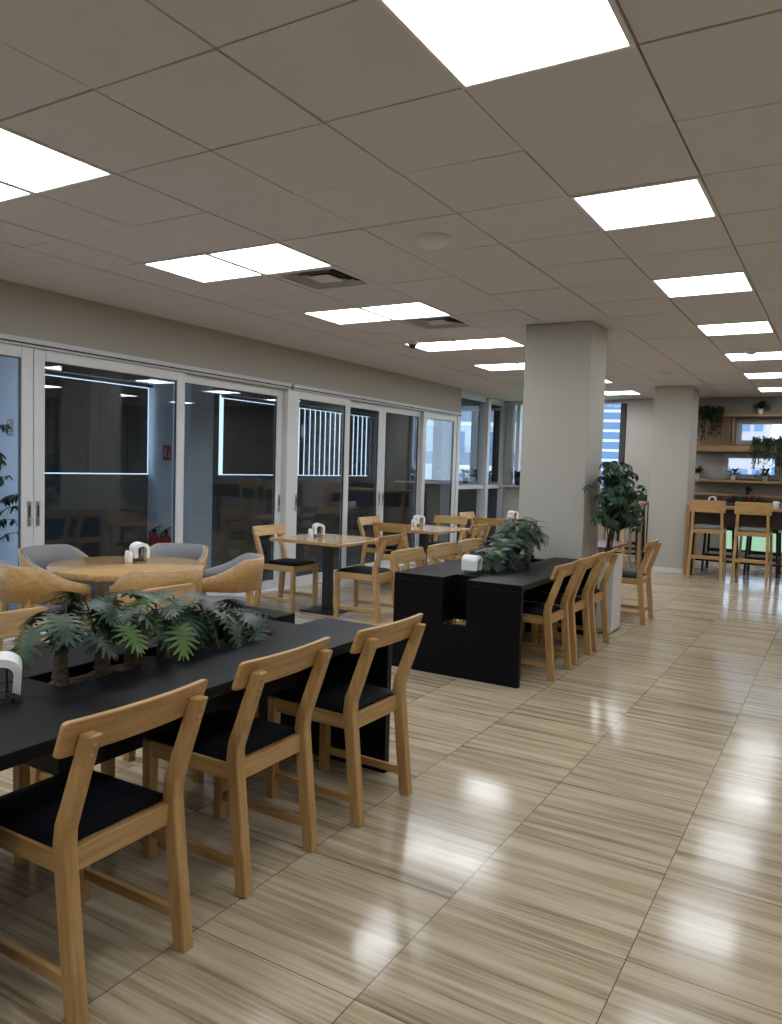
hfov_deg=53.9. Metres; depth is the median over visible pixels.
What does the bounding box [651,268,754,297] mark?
recessed light
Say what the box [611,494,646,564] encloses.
bar stool
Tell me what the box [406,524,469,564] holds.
pedestal table
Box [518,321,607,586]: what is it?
column
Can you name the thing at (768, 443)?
trailing ivy
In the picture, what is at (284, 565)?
dining chair
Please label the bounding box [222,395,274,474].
vertical blind
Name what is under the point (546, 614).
dining chair
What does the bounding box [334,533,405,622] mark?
dining chair
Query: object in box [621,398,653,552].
wall
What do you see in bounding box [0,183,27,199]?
diffuser
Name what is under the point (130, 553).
shaker
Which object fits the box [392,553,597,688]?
table
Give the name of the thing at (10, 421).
no smoking sign
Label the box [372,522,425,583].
dining chair
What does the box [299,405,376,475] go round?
vertical blind
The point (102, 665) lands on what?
philodendron
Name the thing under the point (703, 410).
trailing ivy
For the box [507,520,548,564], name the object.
philodendron
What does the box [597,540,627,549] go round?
pedestal table
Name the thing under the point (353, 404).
door
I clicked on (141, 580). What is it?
armchair
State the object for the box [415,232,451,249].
smoke detector
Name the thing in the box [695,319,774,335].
recessed light
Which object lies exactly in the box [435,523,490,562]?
dining chair
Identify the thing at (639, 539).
bar table
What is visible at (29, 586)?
armchair
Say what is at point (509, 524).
philodendron
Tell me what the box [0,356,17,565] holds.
wall
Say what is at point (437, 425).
window
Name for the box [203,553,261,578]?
cushion
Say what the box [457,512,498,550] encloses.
dining chair
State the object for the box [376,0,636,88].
recessed light
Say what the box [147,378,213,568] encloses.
wall
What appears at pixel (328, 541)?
pedestal table
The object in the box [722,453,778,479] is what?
window
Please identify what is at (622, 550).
bar stool
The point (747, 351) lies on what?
smoke detector
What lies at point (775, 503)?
cup
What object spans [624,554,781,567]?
baseboard
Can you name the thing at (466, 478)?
potted plant
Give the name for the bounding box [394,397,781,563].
wall
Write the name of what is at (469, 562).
napkin holder
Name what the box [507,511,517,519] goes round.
napkin holder
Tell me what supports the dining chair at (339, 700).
on the floor
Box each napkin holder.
[0,651,21,700]
[129,542,149,561]
[312,523,324,536]
[413,515,424,525]
[461,554,481,573]
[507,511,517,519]
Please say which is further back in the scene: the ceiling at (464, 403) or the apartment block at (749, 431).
the apartment block at (749, 431)
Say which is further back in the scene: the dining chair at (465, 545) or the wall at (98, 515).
the wall at (98, 515)
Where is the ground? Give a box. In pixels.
[726,530,781,552]
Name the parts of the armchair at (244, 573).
seat, leg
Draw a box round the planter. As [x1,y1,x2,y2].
[592,552,622,634]
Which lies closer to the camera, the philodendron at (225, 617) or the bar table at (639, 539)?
the philodendron at (225, 617)
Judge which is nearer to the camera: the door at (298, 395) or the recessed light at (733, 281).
the recessed light at (733, 281)
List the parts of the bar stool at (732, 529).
leg, leg, backrest, leg, leg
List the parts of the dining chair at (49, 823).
rail, leg, seat, leg, rail, backrest, rail, leg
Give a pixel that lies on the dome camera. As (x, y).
(412, 344)
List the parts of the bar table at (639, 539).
foot rail, leg, leg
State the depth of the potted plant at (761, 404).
12.62 m
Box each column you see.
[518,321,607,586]
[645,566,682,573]
[646,386,698,568]
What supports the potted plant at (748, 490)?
on the wall shelf
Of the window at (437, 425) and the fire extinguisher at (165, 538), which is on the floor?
the fire extinguisher at (165, 538)
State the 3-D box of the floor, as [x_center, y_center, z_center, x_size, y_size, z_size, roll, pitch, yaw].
[0.854,1.244,5.624,12.900,0.120,18.450,4,4,31]
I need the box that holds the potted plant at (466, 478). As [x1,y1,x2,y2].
[459,467,474,482]
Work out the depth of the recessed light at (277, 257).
5.04 m
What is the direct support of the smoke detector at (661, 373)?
attached to the ceiling at (324, 130)
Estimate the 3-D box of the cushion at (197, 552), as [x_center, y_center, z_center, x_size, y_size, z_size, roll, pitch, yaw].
[-1.726,0.382,6.126,0.522,0.225,0.443,3,3,13]
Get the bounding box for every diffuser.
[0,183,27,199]
[699,322,771,334]
[745,373,781,377]
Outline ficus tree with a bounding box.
[0,424,17,605]
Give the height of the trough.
0.184 m
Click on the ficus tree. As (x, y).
(7, 500)
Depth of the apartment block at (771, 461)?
134.57 m
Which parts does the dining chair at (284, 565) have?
leg, backrest, rail, leg, seat, leg, rail, leg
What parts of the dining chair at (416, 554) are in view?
leg, backrest, leg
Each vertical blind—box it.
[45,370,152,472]
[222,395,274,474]
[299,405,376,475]
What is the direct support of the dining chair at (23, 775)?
on the floor
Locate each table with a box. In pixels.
[0,604,391,774]
[46,556,204,581]
[269,533,377,615]
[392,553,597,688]
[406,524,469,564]
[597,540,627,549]
[598,501,648,570]
[683,504,781,574]
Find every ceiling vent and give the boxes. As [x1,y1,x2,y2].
[269,265,380,291]
[396,314,480,330]
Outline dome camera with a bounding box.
[407,340,417,348]
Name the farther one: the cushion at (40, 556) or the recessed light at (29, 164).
the cushion at (40, 556)
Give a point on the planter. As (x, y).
(614, 584)
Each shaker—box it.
[124,550,128,561]
[127,551,132,561]
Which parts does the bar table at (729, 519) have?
leg, leg, foot rail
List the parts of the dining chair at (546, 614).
rail, seat, leg, rail, backrest, leg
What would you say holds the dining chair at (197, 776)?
on the floor
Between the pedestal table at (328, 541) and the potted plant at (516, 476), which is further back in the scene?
the potted plant at (516, 476)
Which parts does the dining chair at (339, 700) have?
leg, rail, leg, seat, leg, rail, backrest, leg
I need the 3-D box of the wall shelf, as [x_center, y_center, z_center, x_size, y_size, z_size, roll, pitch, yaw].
[6.440,-0.903,12.503,2.920,1.365,0.265,4,4,31]
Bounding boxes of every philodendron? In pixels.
[11,591,118,686]
[39,589,160,680]
[76,593,178,667]
[123,597,218,660]
[134,590,226,656]
[181,599,257,651]
[198,607,278,646]
[472,546,515,572]
[477,539,521,571]
[487,530,534,569]
[494,517,542,566]
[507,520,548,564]
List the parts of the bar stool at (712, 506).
leg, leg, seat rail, backrest, seat, leg, leg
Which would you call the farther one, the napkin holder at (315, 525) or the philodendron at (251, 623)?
the napkin holder at (315, 525)
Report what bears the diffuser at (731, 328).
attached to the recessed light at (762, 326)
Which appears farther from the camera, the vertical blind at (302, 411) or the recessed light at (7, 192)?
the vertical blind at (302, 411)
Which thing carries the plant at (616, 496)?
in the planter
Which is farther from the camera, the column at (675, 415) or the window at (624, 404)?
the window at (624, 404)
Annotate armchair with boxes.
[0,560,91,651]
[14,544,104,648]
[109,567,202,621]
[150,543,207,568]
[198,553,263,609]
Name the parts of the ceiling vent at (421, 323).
blade, blade, blade, plate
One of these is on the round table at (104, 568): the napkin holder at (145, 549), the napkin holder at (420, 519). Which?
the napkin holder at (145, 549)
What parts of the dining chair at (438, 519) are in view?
leg, seat, backrest, leg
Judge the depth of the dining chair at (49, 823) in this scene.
2.15 m
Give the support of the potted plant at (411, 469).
on the trim at (395, 481)
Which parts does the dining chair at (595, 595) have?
leg, leg, seat, leg, rail, backrest, leg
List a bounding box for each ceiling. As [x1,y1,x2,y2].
[0,0,781,401]
[461,398,504,407]
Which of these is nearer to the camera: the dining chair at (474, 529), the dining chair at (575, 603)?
the dining chair at (575, 603)
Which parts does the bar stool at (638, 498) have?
leg, backrest, leg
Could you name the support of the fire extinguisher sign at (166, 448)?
attached to the wall at (199, 400)
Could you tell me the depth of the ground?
20.32 m
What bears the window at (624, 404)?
in the wall at (712, 462)
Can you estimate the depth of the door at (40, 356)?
6.53 m
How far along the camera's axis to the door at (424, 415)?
12.15 m
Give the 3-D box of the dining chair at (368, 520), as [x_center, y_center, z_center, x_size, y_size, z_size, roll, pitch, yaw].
[-0.101,0.486,9.876,0.559,0.828,0.504,4,4,31]
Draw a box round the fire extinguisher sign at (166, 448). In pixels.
[163,445,170,459]
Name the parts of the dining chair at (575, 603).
leg, rail, seat, leg, rail, backrest, leg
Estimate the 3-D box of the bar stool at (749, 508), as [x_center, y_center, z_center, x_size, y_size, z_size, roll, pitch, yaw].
[5.178,0.425,10.977,0.482,1.140,0.524,4,4,33]
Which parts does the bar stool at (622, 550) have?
leg, leg, leg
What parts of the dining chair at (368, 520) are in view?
leg, backrest, rail, seat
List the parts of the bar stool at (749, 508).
leg, leg, seat rail, backrest, seat, leg, leg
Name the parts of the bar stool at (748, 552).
leg, leg, backrest, leg, leg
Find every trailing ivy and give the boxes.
[697,405,724,440]
[749,435,781,477]
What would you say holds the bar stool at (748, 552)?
on the floor
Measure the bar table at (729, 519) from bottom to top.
1.050 m
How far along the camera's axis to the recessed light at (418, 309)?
6.59 m
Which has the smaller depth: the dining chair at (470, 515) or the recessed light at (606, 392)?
the dining chair at (470, 515)
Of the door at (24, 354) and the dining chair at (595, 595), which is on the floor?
the dining chair at (595, 595)
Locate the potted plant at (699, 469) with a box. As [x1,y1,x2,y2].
[695,465,708,478]
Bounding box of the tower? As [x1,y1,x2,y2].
[600,404,620,486]
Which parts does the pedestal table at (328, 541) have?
plate, post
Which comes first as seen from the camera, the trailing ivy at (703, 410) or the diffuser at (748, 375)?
the diffuser at (748, 375)
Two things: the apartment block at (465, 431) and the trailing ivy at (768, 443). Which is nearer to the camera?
the trailing ivy at (768, 443)
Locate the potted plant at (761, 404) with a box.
[753,401,769,413]
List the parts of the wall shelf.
slat panel, post, post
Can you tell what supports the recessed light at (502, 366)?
in the ceiling at (324, 130)
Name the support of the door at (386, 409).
in the wall at (26, 311)
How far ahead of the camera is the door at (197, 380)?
8.89 m
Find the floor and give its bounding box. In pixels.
[0,537,781,1023]
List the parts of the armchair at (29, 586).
leg, leg, seat, leg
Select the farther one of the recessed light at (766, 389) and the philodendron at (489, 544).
the recessed light at (766, 389)
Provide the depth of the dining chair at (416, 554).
6.14 m
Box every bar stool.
[597,505,631,569]
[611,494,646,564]
[686,499,725,580]
[701,498,738,570]
[730,501,772,584]
[743,500,781,577]
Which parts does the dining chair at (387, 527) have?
leg, rail, backrest, leg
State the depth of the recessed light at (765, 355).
8.49 m
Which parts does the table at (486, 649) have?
panel, panel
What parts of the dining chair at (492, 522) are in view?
leg, backrest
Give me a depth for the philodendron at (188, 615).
3.19 m
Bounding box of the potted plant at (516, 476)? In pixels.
[508,470,519,485]
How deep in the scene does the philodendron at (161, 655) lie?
3.01 m
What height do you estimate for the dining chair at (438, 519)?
0.828 m
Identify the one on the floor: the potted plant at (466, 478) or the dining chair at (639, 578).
the dining chair at (639, 578)
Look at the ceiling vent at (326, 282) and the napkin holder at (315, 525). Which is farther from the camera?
the napkin holder at (315, 525)
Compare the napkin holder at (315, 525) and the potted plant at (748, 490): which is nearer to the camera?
the napkin holder at (315, 525)
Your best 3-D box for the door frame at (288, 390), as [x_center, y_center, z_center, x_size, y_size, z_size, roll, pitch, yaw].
[-1.408,-0.282,8.804,0.210,2.410,9.720,4,4,31]
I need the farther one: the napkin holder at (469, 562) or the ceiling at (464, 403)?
the ceiling at (464, 403)
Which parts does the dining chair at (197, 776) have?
leg, backrest, leg, leg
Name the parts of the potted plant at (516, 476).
pot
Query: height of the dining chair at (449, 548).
0.828 m
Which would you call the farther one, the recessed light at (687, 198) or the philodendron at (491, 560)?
the philodendron at (491, 560)
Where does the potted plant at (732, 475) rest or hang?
on the wall shelf
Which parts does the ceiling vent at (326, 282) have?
blade, blade, plate, blade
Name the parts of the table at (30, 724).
panel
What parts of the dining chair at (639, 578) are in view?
rail, seat, leg, rail, backrest, leg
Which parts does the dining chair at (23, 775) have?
leg, backrest, leg, leg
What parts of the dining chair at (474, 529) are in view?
rail, leg, backrest, leg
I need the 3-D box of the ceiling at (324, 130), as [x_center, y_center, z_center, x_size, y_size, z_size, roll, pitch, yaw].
[1.954,-1.608,4.708,10.400,0.102,18.200,4,4,31]
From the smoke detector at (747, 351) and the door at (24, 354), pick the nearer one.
the door at (24, 354)
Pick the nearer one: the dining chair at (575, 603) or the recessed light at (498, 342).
the dining chair at (575, 603)
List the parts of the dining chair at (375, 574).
leg, rail, leg, seat, leg, rail, backrest, leg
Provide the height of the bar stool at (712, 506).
1.140 m
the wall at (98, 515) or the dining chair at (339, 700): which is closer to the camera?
the dining chair at (339, 700)
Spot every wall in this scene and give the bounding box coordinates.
[0,279,461,504]
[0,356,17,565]
[44,362,396,557]
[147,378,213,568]
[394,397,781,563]
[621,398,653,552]
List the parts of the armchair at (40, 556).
leg, seat, leg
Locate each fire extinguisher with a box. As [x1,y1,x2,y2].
[148,525,160,546]
[159,527,171,542]
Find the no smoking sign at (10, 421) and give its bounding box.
[6,418,13,436]
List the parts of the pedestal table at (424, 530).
post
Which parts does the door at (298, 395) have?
handle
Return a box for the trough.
[726,495,767,505]
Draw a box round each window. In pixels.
[409,408,499,484]
[439,392,515,541]
[504,401,627,488]
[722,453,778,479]
[736,419,781,444]
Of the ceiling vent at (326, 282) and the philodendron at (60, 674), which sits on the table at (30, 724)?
the philodendron at (60, 674)
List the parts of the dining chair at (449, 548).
leg, backrest, leg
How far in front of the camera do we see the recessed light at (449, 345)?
8.47 m
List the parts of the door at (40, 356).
handle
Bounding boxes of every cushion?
[0,560,88,584]
[20,545,86,569]
[150,543,205,560]
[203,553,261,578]
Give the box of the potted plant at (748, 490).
[744,486,751,494]
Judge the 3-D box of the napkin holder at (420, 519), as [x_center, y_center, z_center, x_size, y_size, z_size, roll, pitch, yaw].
[0.357,0.107,9.798,0.112,0.138,0.132,0,4,-29]
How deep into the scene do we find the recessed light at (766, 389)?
11.65 m
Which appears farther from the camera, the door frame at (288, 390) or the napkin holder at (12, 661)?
the door frame at (288, 390)
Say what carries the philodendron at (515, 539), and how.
on the table at (486, 649)
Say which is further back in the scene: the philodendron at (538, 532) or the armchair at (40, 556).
the philodendron at (538, 532)
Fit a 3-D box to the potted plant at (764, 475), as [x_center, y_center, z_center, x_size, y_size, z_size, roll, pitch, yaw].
[6.149,-0.620,12.643,0.324,0.221,0.281,0,4,-22]
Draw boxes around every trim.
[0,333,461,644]
[395,481,495,484]
[500,485,601,490]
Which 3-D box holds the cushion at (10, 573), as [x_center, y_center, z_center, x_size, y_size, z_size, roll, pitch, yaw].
[-2.282,0.435,4.962,0.522,0.225,0.443,4,4,38]
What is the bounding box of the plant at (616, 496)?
[582,461,645,551]
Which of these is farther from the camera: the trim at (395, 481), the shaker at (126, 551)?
the trim at (395, 481)
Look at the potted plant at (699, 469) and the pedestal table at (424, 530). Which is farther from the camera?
the potted plant at (699, 469)
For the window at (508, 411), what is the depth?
14.44 m
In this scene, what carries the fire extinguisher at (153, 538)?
on the floor
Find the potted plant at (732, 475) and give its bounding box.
[724,466,742,479]
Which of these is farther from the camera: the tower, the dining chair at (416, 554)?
the tower
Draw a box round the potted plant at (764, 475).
[758,468,771,480]
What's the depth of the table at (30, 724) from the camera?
2.92 m
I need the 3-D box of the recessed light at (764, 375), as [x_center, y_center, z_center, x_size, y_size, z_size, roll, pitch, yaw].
[4.947,-1.797,10.031,0.596,0.036,0.596,4,4,31]
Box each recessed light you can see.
[0,125,114,193]
[0,182,34,202]
[141,252,263,282]
[206,241,333,274]
[302,307,392,324]
[358,301,452,319]
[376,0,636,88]
[403,340,473,351]
[452,337,524,348]
[473,363,524,370]
[570,172,718,231]
[605,391,641,394]
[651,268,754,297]
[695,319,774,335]
[723,351,781,360]
[742,372,781,378]
[757,387,781,391]
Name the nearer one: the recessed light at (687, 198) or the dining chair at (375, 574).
the recessed light at (687, 198)
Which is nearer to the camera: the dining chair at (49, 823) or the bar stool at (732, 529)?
the dining chair at (49, 823)
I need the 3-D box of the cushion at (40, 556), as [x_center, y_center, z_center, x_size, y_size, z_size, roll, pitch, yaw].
[-2.518,0.380,5.768,0.443,0.225,0.522,3,4,25]
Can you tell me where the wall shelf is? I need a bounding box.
[694,414,781,497]
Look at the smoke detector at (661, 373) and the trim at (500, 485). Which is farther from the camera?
the trim at (500, 485)
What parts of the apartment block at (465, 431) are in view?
balcony rail, balcony rail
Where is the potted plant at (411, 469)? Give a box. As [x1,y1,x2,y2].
[404,466,414,480]
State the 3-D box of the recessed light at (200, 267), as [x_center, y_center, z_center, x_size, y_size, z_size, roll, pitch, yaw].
[-1.302,-1.708,5.364,0.596,0.036,0.596,4,4,31]
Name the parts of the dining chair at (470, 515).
backrest, seat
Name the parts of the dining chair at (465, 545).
leg, backrest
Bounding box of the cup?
[773,501,781,507]
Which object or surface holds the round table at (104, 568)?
on the floor
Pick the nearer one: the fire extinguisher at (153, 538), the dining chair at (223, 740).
the dining chair at (223, 740)
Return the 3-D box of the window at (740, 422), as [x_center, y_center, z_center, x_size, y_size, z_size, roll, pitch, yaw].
[6.433,-1.312,12.673,1.350,0.440,0.100,4,4,31]
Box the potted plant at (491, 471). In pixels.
[488,470,495,483]
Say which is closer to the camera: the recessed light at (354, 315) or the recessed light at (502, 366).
the recessed light at (354, 315)
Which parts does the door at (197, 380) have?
handle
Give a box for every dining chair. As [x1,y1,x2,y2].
[0,606,114,866]
[0,679,207,1023]
[117,583,258,782]
[142,637,332,899]
[252,524,317,611]
[266,613,425,827]
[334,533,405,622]
[357,516,409,585]
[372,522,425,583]
[389,547,452,623]
[427,542,465,624]
[428,515,467,561]
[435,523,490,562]
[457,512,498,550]
[457,538,524,630]
[474,517,506,545]
[521,560,581,680]
[522,554,601,664]
[537,549,618,651]
[620,539,661,625]
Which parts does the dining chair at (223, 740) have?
leg, rail, seat, leg, leg, rail, backrest, leg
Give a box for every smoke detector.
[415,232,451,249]
[660,372,672,375]
[745,349,757,354]
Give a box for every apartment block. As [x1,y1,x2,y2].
[414,405,522,484]
[728,424,771,474]
[769,459,774,474]
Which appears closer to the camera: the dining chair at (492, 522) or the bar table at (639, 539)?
the dining chair at (492, 522)
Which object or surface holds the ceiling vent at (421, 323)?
in the ceiling at (324, 130)
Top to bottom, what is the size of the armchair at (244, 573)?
0.804 m
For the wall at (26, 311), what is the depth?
7.55 m
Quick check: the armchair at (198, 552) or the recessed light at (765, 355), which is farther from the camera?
the recessed light at (765, 355)
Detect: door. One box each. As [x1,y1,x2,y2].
[0,343,32,639]
[33,348,184,632]
[172,374,282,595]
[290,390,350,583]
[339,400,382,566]
[380,405,420,566]
[417,411,456,558]
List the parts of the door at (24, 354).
handle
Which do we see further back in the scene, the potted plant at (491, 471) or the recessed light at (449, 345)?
the potted plant at (491, 471)
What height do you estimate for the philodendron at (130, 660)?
0.299 m
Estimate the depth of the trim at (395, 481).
15.73 m

